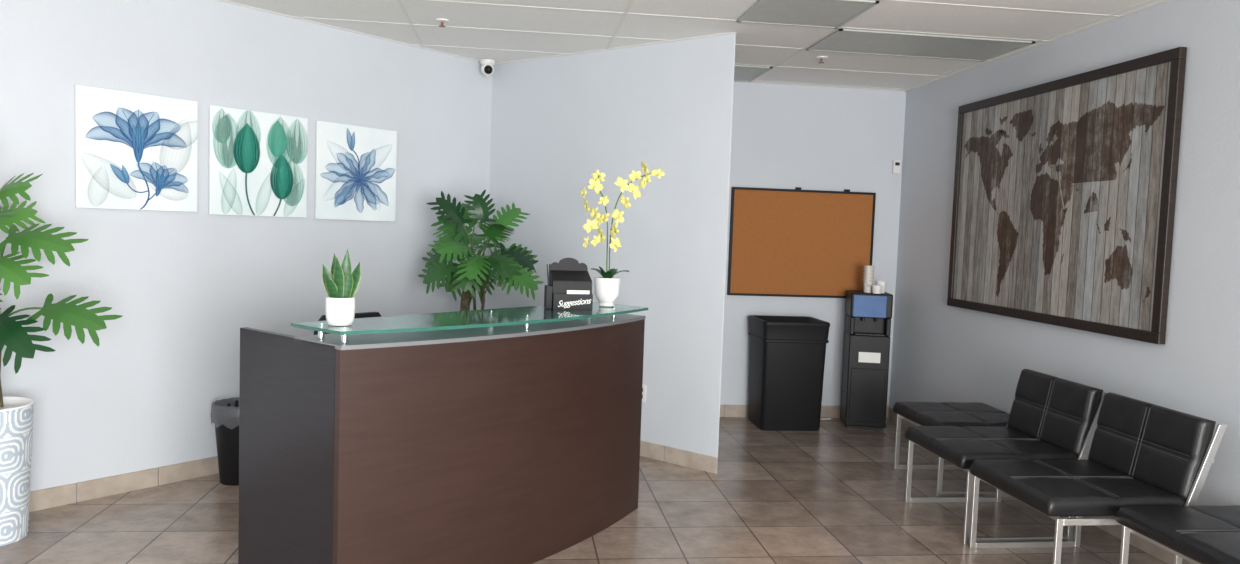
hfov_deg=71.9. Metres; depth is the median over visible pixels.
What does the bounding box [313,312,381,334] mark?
office chair
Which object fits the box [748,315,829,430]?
trash bin
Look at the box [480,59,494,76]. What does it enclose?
security camera
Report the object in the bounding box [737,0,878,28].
recessed light
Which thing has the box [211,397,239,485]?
trash can
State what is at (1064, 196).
picture
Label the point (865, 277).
paper cup
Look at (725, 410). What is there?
baseboard
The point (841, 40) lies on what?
recessed light
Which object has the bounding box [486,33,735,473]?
wall
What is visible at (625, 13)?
grid
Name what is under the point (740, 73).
diffuser
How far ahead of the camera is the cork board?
6.95 m
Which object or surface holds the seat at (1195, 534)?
on the floor
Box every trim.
[218,0,904,90]
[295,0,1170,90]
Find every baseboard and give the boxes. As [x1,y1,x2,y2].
[29,456,218,511]
[640,440,717,473]
[720,405,889,417]
[888,407,1192,563]
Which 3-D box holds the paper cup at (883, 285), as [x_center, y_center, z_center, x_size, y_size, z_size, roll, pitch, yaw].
[2.052,0.051,6.733,0.088,0.072,0.088,2,4,-7]
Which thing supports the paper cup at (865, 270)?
on the paper cup at (865, 273)
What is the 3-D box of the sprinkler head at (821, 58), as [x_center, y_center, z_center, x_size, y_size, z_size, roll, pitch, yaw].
[1.363,-1.502,5.790,0.084,0.039,0.084,2,4,-7]
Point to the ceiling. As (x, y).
(887, 15)
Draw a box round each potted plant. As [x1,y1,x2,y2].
[0,173,121,545]
[418,190,543,310]
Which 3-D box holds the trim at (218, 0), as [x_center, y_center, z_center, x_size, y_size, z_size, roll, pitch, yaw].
[-3.047,-1.523,3.340,12.962,0.004,2.083,-1,5,-40]
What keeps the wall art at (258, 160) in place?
attached to the wall at (183, 286)
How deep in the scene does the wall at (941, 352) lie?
4.46 m
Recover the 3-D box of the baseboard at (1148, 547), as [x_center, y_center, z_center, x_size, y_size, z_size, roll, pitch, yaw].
[2.834,1.409,2.324,0.012,0.100,9.738,2,4,-7]
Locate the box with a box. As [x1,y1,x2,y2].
[544,258,592,309]
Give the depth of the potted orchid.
4.27 m
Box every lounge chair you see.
[905,369,1112,543]
[969,392,1226,563]
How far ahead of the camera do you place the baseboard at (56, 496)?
4.57 m
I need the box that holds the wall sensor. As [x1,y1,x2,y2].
[892,160,900,173]
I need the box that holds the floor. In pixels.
[0,417,1167,563]
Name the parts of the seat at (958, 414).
leg frame, seat, leg frame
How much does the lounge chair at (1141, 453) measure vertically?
0.786 m
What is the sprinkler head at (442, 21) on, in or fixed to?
attached to the ceiling
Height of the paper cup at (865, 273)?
0.107 m
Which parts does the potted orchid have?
flower, flower, flower, flower, flower, flower, flower, flower, flower, flower, flower, pot, flower, flower, flower, flower, stem, flower, flower, flower, flower, flower, flower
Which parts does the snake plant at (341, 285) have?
pot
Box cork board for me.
[727,187,875,297]
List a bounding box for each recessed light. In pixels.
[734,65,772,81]
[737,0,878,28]
[806,29,1034,61]
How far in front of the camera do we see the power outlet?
5.67 m
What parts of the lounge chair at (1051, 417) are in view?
leg frame, seat, leg frame, backrest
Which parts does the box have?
plate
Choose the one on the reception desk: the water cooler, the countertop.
the countertop
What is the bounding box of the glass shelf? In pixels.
[291,302,647,334]
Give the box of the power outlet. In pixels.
[642,384,645,401]
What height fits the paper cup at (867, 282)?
0.107 m
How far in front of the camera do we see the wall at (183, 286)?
4.78 m
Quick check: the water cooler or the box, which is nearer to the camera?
the box
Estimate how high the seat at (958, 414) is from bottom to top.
0.451 m
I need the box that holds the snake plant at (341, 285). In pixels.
[322,249,360,325]
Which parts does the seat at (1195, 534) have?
leg frame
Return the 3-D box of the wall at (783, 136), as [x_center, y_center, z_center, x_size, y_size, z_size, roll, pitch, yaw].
[1.387,-0.240,7.037,2.060,2.710,0.120,2,4,-7]
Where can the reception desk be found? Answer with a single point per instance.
(501, 435)
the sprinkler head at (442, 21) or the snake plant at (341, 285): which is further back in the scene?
the sprinkler head at (442, 21)
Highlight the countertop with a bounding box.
[294,314,645,349]
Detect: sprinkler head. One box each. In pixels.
[435,18,448,26]
[815,56,827,62]
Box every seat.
[893,402,1011,496]
[1115,505,1239,563]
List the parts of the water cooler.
cabinet door, panel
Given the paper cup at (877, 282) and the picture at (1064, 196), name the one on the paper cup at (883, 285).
the paper cup at (877, 282)
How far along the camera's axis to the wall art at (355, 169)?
5.57 m
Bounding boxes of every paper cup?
[863,269,874,272]
[863,272,873,275]
[863,275,874,278]
[863,279,873,292]
[864,265,874,268]
[871,285,882,293]
[875,281,886,283]
[875,283,886,292]
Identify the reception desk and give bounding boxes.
[238,302,647,563]
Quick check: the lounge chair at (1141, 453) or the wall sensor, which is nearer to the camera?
the lounge chair at (1141, 453)
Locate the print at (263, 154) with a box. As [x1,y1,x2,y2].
[234,125,292,215]
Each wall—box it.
[0,0,491,490]
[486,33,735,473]
[720,82,905,416]
[889,0,1239,505]
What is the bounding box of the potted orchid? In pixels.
[580,162,664,306]
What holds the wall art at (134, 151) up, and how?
attached to the wall at (183, 286)
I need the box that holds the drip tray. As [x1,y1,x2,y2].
[854,332,884,335]
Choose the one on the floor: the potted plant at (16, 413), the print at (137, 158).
the potted plant at (16, 413)
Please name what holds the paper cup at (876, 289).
on the water cooler
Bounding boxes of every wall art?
[75,85,197,211]
[209,105,307,217]
[315,120,396,221]
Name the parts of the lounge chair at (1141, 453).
leg frame, seat, leg frame, backrest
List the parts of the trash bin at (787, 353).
lid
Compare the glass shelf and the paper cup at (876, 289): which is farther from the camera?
the paper cup at (876, 289)
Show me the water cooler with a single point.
(866, 349)
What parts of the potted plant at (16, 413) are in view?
pot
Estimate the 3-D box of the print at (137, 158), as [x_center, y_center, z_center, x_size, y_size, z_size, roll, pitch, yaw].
[-2.532,-0.646,4.531,0.004,0.525,0.586,5,4,38]
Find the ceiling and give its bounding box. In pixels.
[225,0,1162,89]
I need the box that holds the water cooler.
[840,290,892,429]
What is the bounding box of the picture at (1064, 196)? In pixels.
[947,47,1186,343]
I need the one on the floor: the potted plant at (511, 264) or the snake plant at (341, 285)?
the potted plant at (511, 264)
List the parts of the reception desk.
panel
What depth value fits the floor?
4.43 m
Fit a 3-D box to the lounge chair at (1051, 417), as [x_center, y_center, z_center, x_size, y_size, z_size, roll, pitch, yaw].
[2.036,0.898,4.592,0.771,0.786,0.656,2,4,-7]
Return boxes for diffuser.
[734,67,766,80]
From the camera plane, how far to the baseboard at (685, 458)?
5.50 m
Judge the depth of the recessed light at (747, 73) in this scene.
6.36 m
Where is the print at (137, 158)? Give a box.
[85,107,188,209]
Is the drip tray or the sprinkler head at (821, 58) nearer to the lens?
the sprinkler head at (821, 58)
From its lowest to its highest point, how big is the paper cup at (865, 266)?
0.107 m

